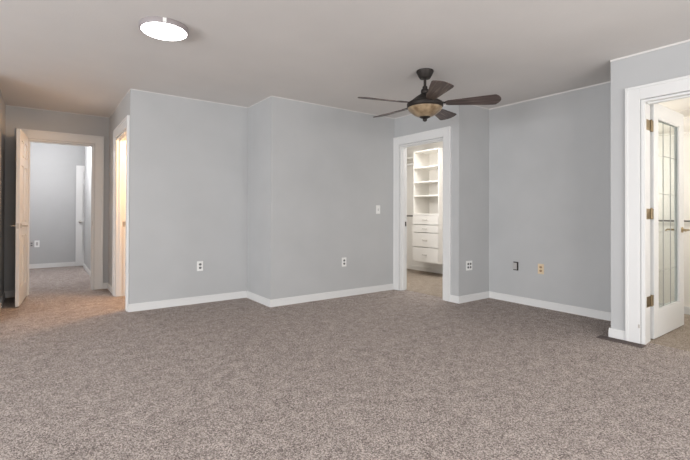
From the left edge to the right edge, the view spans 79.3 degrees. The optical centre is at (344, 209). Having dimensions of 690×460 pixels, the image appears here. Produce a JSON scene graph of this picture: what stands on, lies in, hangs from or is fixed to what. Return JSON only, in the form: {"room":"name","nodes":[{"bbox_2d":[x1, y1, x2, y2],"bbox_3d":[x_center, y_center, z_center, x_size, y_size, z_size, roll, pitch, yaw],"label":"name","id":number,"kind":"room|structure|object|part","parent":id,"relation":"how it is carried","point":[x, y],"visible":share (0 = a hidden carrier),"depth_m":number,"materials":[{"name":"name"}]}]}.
{"room":"empty bedroom","nodes":[
{"label":"empty bedroom","id":0,"kind":"room"},
{"bbox_2d":[0,90,5,298],"bbox_3d":[-3.909,-0.112,4.626,0.120,2.440,1.482,0,0,-36],"label":"wall","id":1,"kind":"structure","parent":0,"point":[2,103],"depth_m":4.91,"materials":[{"name":"grey paint"}]},
{"bbox_2d":[0,291,4,309],"bbox_3d":[-3.854,1.066,4.652,0.014,0.085,1.468,0,0,-36],"label":"baseboard","id":2,"kind":"structure","parent":1,"relation":"attached to","point":[2,299],"depth_m":4.86,"materials":[{"name":"white paint"}]},
{"bbox_2d":[4,106,108,290],"bbox_3d":[-3.917,-0.106,5.612,1.272,2.440,0.120,0,0,-36],"label":"wall","id":3,"kind":"structure","parent":0,"point":[15,117],"depth_m":5.45,"materials":[{"name":"grey paint"}]},
{"bbox_2d":[10,129,27,306],"bbox_3d":[-3.915,0.087,5.048,0.170,2.022,0.762,0,0,-32],"label":"door","id":4,"kind":"structure","parent":3,"relation":"in","point":[21,225],"depth_m":4.87,"materials":[{"name":"white paint"}]},
{"bbox_2d":[5,283,106,297],"bbox_3d":[-3.839,1.072,5.582,1.138,0.085,0.014,0,0,-36],"label":"baseboard","id":5,"kind":"structure","parent":3,"relation":"attached to","point":[8,294],"depth_m":5.28,"materials":[{"name":"white paint"}]},
{"bbox_2d":[15,128,103,295],"bbox_3d":[-3.845,0.036,5.650,0.975,2.156,0.144,0,0,-36],"label":"door frame","id":6,"kind":"structure","parent":3,"relation":"attached to","point":[97,142],"depth_m":5.83,"materials":[{"name":"white paint"}]},
{"bbox_2d":[29,142,84,263],"bbox_3d":[-5.597,-0.093,8.371,2.140,2.440,0.120,0,0,-36],"label":"wall","id":7,"kind":"structure","parent":0,"point":[52,166],"depth_m":8.20,"materials":[{"name":"grey paint"}]},
{"bbox_2d":[29,241,33,247],"bbox_3d":[-6.011,0.660,7.985,0.072,0.117,0.008,0,0,-36],"label":"wall outlet","id":8,"kind":"object","parent":7,"relation":"attached to","point":[31,243],"visible":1,"depth_m":7.98,"materials":[{"name":"grey plastic"}]},
{"bbox_2d":[34,240,39,246],"bbox_3d":[-5.943,0.654,8.034,0.080,0.130,0.009,0,0,-36],"label":"wall plate","id":9,"kind":"object","parent":7,"relation":"attached to","point":[37,242],"visible":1,"depth_m":8.03,"materials":[{"name":"white plastic"}]},
{"bbox_2d":[29,262,74,268],"bbox_3d":[-5.565,1.084,8.306,1.890,0.085,0.014,0,0,-36],"label":"baseboard","id":10,"kind":"structure","parent":7,"relation":"attached to","point":[61,264],"depth_m":8.16,"materials":[{"name":"white paint"}]},
{"bbox_2d":[84,146,91,270],"bbox_3d":[-4.255,-0.097,7.097,0.120,2.440,2.675,0,0,-36],"label":"wall","id":11,"kind":"structure","parent":0,"point":[88,150],"depth_m":7.57,"materials":[{"name":"grey paint"}]},
{"bbox_2d":[83,263,90,276],"bbox_3d":[-4.313,1.080,7.050,0.014,0.085,2.675,0,0,-36],"label":"baseboard","id":12,"kind":"structure","parent":11,"relation":"attached to","point":[85,267],"depth_m":7.48,"materials":[{"name":"white paint"}]},
{"bbox_2d":[108,89,142,303],"bbox_3d":[-2.847,-0.104,5.329,0.120,2.440,1.841,0,0,-36],"label":"wall","id":13,"kind":"structure","parent":0,"point":[131,105],"depth_m":4.60,"materials":[{"name":"grey paint"}]},
{"bbox_2d":[107,283,128,311],"bbox_3d":[-2.865,1.073,5.228,0.014,0.085,1.735,0,0,-36],"label":"baseboard","id":14,"kind":"structure","parent":13,"relation":"attached to","point":[109,287],"depth_m":5.64,"materials":[{"name":"white paint"}]},
{"bbox_2d":[112,115,129,310],"bbox_3d":[-2.661,0.036,5.053,0.144,2.156,1.096,0,0,-36],"label":"door frame","id":15,"kind":"structure","parent":13,"relation":"attached to","point":[121,144],"depth_m":5.38,"materials":[{"name":"white paint"}]},
{"bbox_2d":[141,91,247,302],"bbox_3d":[-1.790,-0.103,5.037,1.241,2.440,0.120,0,0,-36],"label":"wall","id":16,"kind":"structure","parent":0,"point":[195,152],"depth_m":4.95,"materials":[{"name":"grey paint"}]},
{"bbox_2d":[129,291,246,311],"bbox_3d":[-1.808,1.074,4.936,1.347,0.085,0.014,0,0,-36],"label":"baseboard","id":17,"kind":"structure","parent":16,"relation":"attached to","point":[242,294],"depth_m":4.88,"materials":[{"name":"white paint"}]},
{"bbox_2d":[197,261,202,270],"bbox_3d":[-1.737,0.673,4.993,0.072,0.117,0.008,0,0,-36],"label":"wall outlet","id":18,"kind":"object","parent":16,"relation":"attached to","point":[199,263],"visible":1,"depth_m":4.99,"materials":[{"name":"white plastic"}]},
{"bbox_2d":[247,96,280,299],"bbox_3d":[-1.040,-0.100,5.166,0.120,2.440,0.798,0,0,-36],"label":"wall","id":19,"kind":"structure","parent":0,"point":[264,117],"depth_m":4.95,"materials":[{"name":"grey paint"}]},
{"bbox_2d":[246,291,269,306],"bbox_3d":[-1.063,1.077,5.070,0.014,0.085,0.678,0,0,-36],"label":"baseboard","id":20,"kind":"structure","parent":19,"relation":"attached to","point":[265,301],"depth_m":5.04,"materials":[{"name":"white paint"}]},
{"bbox_2d":[280,98,394,297],"bbox_3d":[-0.061,-0.094,5.463,1.811,2.440,0.120,0,0,-36],"label":"wall","id":21,"kind":"structure","parent":0,"point":[337,164],"depth_m":5.33,"materials":[{"name":"grey paint"}]},
{"bbox_2d":[270,284,393,306],"bbox_3d":[-0.087,1.082,5.356,1.927,0.085,0.014,0,0,-36],"label":"baseboard","id":22,"kind":"structure","parent":21,"relation":"attached to","point":[349,292],"depth_m":5.26,"materials":[{"name":"white paint"}]},
{"bbox_2d":[342,257,345,266],"bbox_3d":[-0.011,0.677,5.417,0.072,0.117,0.008,0,0,-36],"label":"wall outlet","id":23,"kind":"object","parent":21,"relation":"attached to","point":[344,258],"visible":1,"depth_m":5.41,"materials":[{"name":"white plastic"}]},
{"bbox_2d":[376,205,379,213],"bbox_3d":[0.462,-0.006,5.761,0.072,0.117,0.017,0,0,-36],"label":"light switch","id":24,"kind":"object","parent":21,"relation":"attached to","point":[377,206],"visible":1,"depth_m":5.75,"materials":[{"name":"white plastic"}]},
{"bbox_2d":[0,266,689,459],"bbox_3d":[-1.396,1.171,4.178,11.300,0.124,12.200,0,0,-36],"label":"floor","id":25,"kind":"structure","parent":0,"point":[389,374],"depth_m":2.70,"materials":[{"name":"brown carpet"}]},
{"bbox_2d":[596,335,645,347],"bbox_3d":[2.341,1.116,3.539,0.088,0.009,0.344,0,0,-36],"label":"floor vent","id":26,"kind":"object","parent":25,"relation":"in","point":[600,336],"visible":1,"depth_m":3.52,"materials":[{"name":"grey metal"}]},
{"bbox_2d":[0,0,689,118],"bbox_3d":[-1.388,-1.380,4.195,11.300,0.134,12.200,0,0,-36],"label":"ceiling","id":27,"kind":"structure","parent":0,"point":[71,56],"depth_m":3.43,"materials":[{"name":"paint"}]},
{"bbox_2d":[139,16,188,40],"bbox_3d":[-1.316,-1.312,3.034,0.336,0.045,0.338,0,0,-36],"label":"ceiling light","id":28,"kind":"object","parent":27,"relation":"attached to","point":[162,28],"visible":1,"depth_m":2.98,"materials":[{"name":"plastic"}]},
{"bbox_2d":[141,22,186,40],"bbox_3d":[-1.317,-1.297,3.035,0.309,0.014,0.309,0,0,-36],"label":"diffuser","id":29,"kind":"object","parent":28,"relation":"attached to","point":[168,31],"depth_m":3.00,"materials":[{"name":"white plastic"}]},
{"bbox_2d":[358,68,500,121],"bbox_3d":[0.726,-1.080,3.994,1.306,0.483,1.263,0,0,-36],"label":"ceiling fan","id":30,"kind":"object","parent":27,"relation":"hanging from","point":[426,105],"visible":1,"depth_m":3.84,"materials":[{"name":"brown wood"}]},
{"bbox_3d":[0.347,-1.006,3.807,0.487,0.007,0.186,0,13,-20],"label":"blade","id":31,"kind":"part","parent":30,"relation":"part of","materials":[{"name":"brown wood"}]},
{"bbox_3d":[0.489,-1.002,4.302,0.186,0.007,0.487,-16,10,-37],"label":"blade","id":32,"kind":"part","parent":30,"relation":"part of","materials":[{"name":"brown wood"}]},
{"bbox_3d":[0.759,-0.926,3.956,0.324,0.096,0.324,0,0,-36],"label":"lamp shade","id":33,"kind":"part","parent":30,"relation":"part of","materials":[{"name":"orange glass"}]},
{"bbox_3d":[0.775,-1.007,3.518,0.186,0.007,0.487,13,-1,-2],"label":"blade","id":34,"kind":"part","parent":30,"relation":"part of","materials":[{"name":"brown wood"}]},
{"bbox_3d":[1.005,-1.001,4.320,0.186,0.007,0.487,-16,-9,33],"label":"blade","id":35,"kind":"part","parent":30,"relation":"part of","materials":[{"name":"brown wood"}]},
{"bbox_3d":[1.181,-1.003,3.836,0.487,0.007,0.186,0,-13,16],"label":"blade","id":36,"kind":"part","parent":30,"relation":"part of","materials":[{"name":"brown wood"}]},
{"bbox_2d":[407,141,442,268],"bbox_3d":[2.483,-0.079,6.529,0.120,2.440,5.600,0,0,-36],"label":"wall","id":37,"kind":"structure","parent":0,"point":[410,150],"depth_m":8.06,"materials":[{"name":"white paint"}]},
{"bbox_2d":[407,157,412,163],"bbox_3d":[1.051,-0.920,8.086,0.359,0.092,1.194,0,0,-36],"label":"closet shelf","id":38,"kind":"object","parent":37,"relation":"attached to","point":[409,159],"visible":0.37,"depth_m":7.95,"materials":[{"name":"white paint"}]},
{"bbox_2d":[407,264,442,273],"bbox_3d":[1.746,1.102,7.409,0.014,0.085,3.100,0,0,-36],"label":"baseboard","id":39,"kind":"structure","parent":37,"relation":"attached to","point":[414,267],"depth_m":7.74,"materials":[{"name":"white paint"}]},
{"bbox_2d":[413,148,442,263],"bbox_3d":[1.544,-0.065,7.325,0.452,1.955,0.595,0,0,-36],"label":"tower","id":40,"kind":"object","parent":37,"relation":"attached to","point":[427,164],"visible":0.85,"depth_m":7.34,"materials":[{"name":"white paint"}]},
{"bbox_3d":[1.392,-0.063,7.571,0.407,1.955,0.019,0,0,-36],"label":"panel","id":41,"kind":"part","parent":40,"relation":"part of","materials":[{"name":"white paint"}]},
{"bbox_3d":[1.387,0.778,7.207,0.017,0.249,0.583,0,0,-36],"label":"drawer","id":42,"kind":"part","parent":40,"relation":"part of","materials":[{"name":"white paint"}]},
{"bbox_3d":[1.388,0.522,7.209,0.017,0.244,0.583,0,0,-36],"label":"drawer","id":43,"kind":"part","parent":40,"relation":"part of","materials":[{"name":"white paint"}]},
{"bbox_3d":[1.389,0.326,7.210,0.017,0.127,0.583,0,0,-36],"label":"drawer","id":44,"kind":"part","parent":40,"relation":"part of","materials":[{"name":"white paint"}]},
{"bbox_3d":[1.389,0.173,7.211,0.017,0.160,0.583,0,0,-36],"label":"drawer","id":45,"kind":"part","parent":40,"relation":"part of","materials":[{"name":"white paint"}]},
{"bbox_3d":[1.565,-1.032,7.345,0.407,0.019,0.557,0,0,-36],"label":"panel","id":46,"kind":"part","parent":40,"relation":"part of","materials":[{"name":"white paint"}]},
{"bbox_2d":[414,195,437,196],"bbox_3d":[1.559,-0.246,7.337,0.398,0.024,0.557,0,0,-36],"label":"shelf","id":47,"kind":"object","parent":40,"relation":"attached to","point":[414,195],"depth_m":7.26,"materials":[{"name":"white paint"}]},
{"bbox_2d":[414,180,437,183],"bbox_3d":[1.560,-0.488,7.339,0.398,0.024,0.557,0,0,-36],"label":"shelf","id":48,"kind":"object","parent":40,"relation":"attached to","point":[415,181],"depth_m":7.44,"materials":[{"name":"white paint"}]},
{"bbox_2d":[414,165,437,169],"bbox_3d":[1.560,-0.747,7.340,0.398,0.024,0.557,0,0,-36],"label":"shelf","id":49,"kind":"object","parent":40,"relation":"attached to","point":[433,167],"depth_m":7.38,"materials":[{"name":"white paint"}]},
{"bbox_3d":[1.723,-0.054,7.456,0.008,1.936,0.557,0,0,-36],"label":"panel","id":50,"kind":"part","parent":40,"relation":"part of","materials":[{"name":"white paint"}]},
{"bbox_3d":[1.732,-0.065,7.106,0.407,1.955,0.019,0,0,-36],"label":"panel","id":51,"kind":"part","parent":40,"relation":"part of","materials":[{"name":"white paint"}]},
{"bbox_2d":[394,105,464,295],"bbox_3d":[1.053,-0.090,5.575,0.120,2.440,1.256,0,0,-36],"label":"wall","id":52,"kind":"structure","parent":0,"point":[410,124],"depth_m":5.09,"materials":[{"name":"grey paint"}]},
{"bbox_2d":[393,126,450,301],"bbox_3d":[1.044,0.050,5.566,0.144,2.160,1.015,0,0,-36],"label":"door frame","id":53,"kind":"structure","parent":52,"relation":"attached to","point":[399,150],"depth_m":5.84,"materials":[{"name":"white paint"}]},
{"bbox_2d":[450,295,459,303],"bbox_3d":[1.335,1.085,5.064,0.014,0.085,0.135,0,0,-36],"label":"baseboard","id":54,"kind":"structure","parent":52,"relation":"attached to","point":[455,299],"depth_m":5.06,"materials":[{"name":"white paint"}]},
{"bbox_2d":[465,105,488,294],"bbox_3d":[1.633,-0.090,5.295,0.484,2.440,0.120,0,0,-36],"label":"wall","id":55,"kind":"structure","parent":0,"point":[476,118],"depth_m":5.24,"materials":[{"name":"grey paint"}]},
{"bbox_2d":[466,261,471,270],"bbox_3d":[1.534,0.687,5.140,0.118,0.117,0.008,0,0,-36],"label":"wall outlet","id":56,"kind":"object","parent":55,"relation":"attached to","point":[468,263],"visible":1,"depth_m":5.13,"materials":[{"name":"white plastic"}]},
{"bbox_2d":[459,291,488,302],"bbox_3d":[1.614,1.087,5.194,0.590,0.085,0.014,0,0,-36],"label":"baseboard","id":57,"kind":"structure","parent":55,"relation":"attached to","point":[482,295],"depth_m":5.18,"materials":[{"name":"white paint"}]},
{"bbox_2d":[489,83,610,311],"bbox_3d":[2.370,-0.091,4.799,0.120,2.440,1.792,0,0,-36],"label":"wall","id":58,"kind":"structure","parent":0,"point":[550,157],"depth_m":4.72,"materials":[{"name":"grey paint"}]},
{"bbox_2d":[513,262,517,270],"bbox_3d":[2.076,0.683,5.072,0.022,0.104,0.066,0,0,-36],"label":"cable plate","id":59,"kind":"object","parent":58,"relation":"attached to","point":[515,264],"visible":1,"depth_m":5.07,"materials":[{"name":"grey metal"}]},
{"bbox_2d":[538,264,543,273],"bbox_3d":[2.268,0.684,4.822,0.008,0.117,0.072,0,0,-36],"label":"wall outlet","id":60,"kind":"object","parent":58,"relation":"attached to","point":[540,266],"visible":1,"depth_m":4.82,"materials":[{"name":"beige plastic"}]},
{"bbox_2d":[489,291,610,320],"bbox_3d":[2.348,1.086,4.703,0.014,0.085,1.672,0,0,-36],"label":"baseboard","id":61,"kind":"structure","parent":58,"relation":"attached to","point":[598,314],"depth_m":4.69,"materials":[{"name":"white paint"}]},
{"bbox_2d":[611,41,689,330],"bbox_3d":[3.367,-0.104,2.389,0.146,2.440,3.275,0,0,-36],"label":"wall","id":62,"kind":"structure","parent":0,"point":[671,62],"depth_m":3.60,"materials":[{"name":"grey paint"}]},
{"bbox_2d":[608,328,624,339],"bbox_3d":[2.362,1.079,3.612,0.014,0.085,0.134,0,0,-36],"label":"baseboard","id":63,"kind":"structure","parent":62,"relation":"attached to","point":[614,333],"depth_m":3.61,"materials":[{"name":"white paint"}]},
{"bbox_2d":[625,75,689,344],"bbox_3d":[2.775,0.040,3.175,0.170,2.160,1.068,0,0,-36],"label":"door frame","id":64,"kind":"structure","parent":62,"relation":"attached to","point":[637,227],"depth_m":3.50,"materials":[{"name":"white paint"}]},
{"bbox_2d":[646,103,689,338],"bbox_3d":[2.901,0.090,3.788,0.951,2.043,0.178,0,0,-36],"label":"door","id":65,"kind":"structure","parent":62,"relation":"in","point":[665,318],"depth_m":3.82,"materials":[{"name":"white paint"}]},
{"bbox_2d":[658,109,689,306],"bbox_3d":[3.987,-0.090,4.222,0.100,2.440,3.100,0,0,-36],"label":"wall","id":66,"kind":"structure","parent":0,"point":[684,112],"depth_m":4.64,"materials":[{"name":"white paint"}]},
{"bbox_2d":[658,130,689,136],"bbox_3d":[3.928,-0.846,4.182,0.050,0.022,2.840,0,0,-36],"label":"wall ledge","id":67,"kind":"object","parent":66,"relation":"attached to","point":[686,131],"visible":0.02,"depth_m":4.61,"materials":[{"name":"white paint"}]},
{"bbox_2d":[659,303,689,314],"bbox_3d":[3.937,1.087,4.180,0.014,0.085,2.900,0,0,-36],"label":"baseboard","id":68,"kind":"structure","parent":66,"relation":"attached to","point":[686,309],"depth_m":4.50,"materials":[{"name":"white paint"}]},
{"bbox_2d":[659,220,689,221],"bbox_3d":[3.924,0.118,4.175,0.054,0.018,2.800,0,0,-36],"label":"wall rail","id":69,"kind":"object","parent":66,"relation":"attached to","point":[659,220],"visible":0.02,"depth_m":4.58,"materials":[{"name":"white wood"}]},
{"bbox_2d":[658,98,689,110],"bbox_3d":[3.361,-1.115,3.768,1.460,0.040,2.900,0,0,-36],"label":"ceiling","id":70,"kind":"structure","parent":0,"point":[681,104],"depth_m":4.31,"materials":[{"name":"white paint"}]},
{"bbox_3d":[-4.451,-0.088,8.516,0.120,2.440,1.000,0,0,-36],"label":"wall","id":71,"kind":"structure","parent":0,"visible":0},
{"bbox_2d":[75,165,84,265],"bbox_3d":[-5.030,0.118,8.484,0.760,2.000,0.106,0,0,-36],"label":"door","id":72,"kind":"structure","parent":71,"relation":"in","point":[80,170],"depth_m":8.31,"materials":[{"name":"white paint"}]}
]}

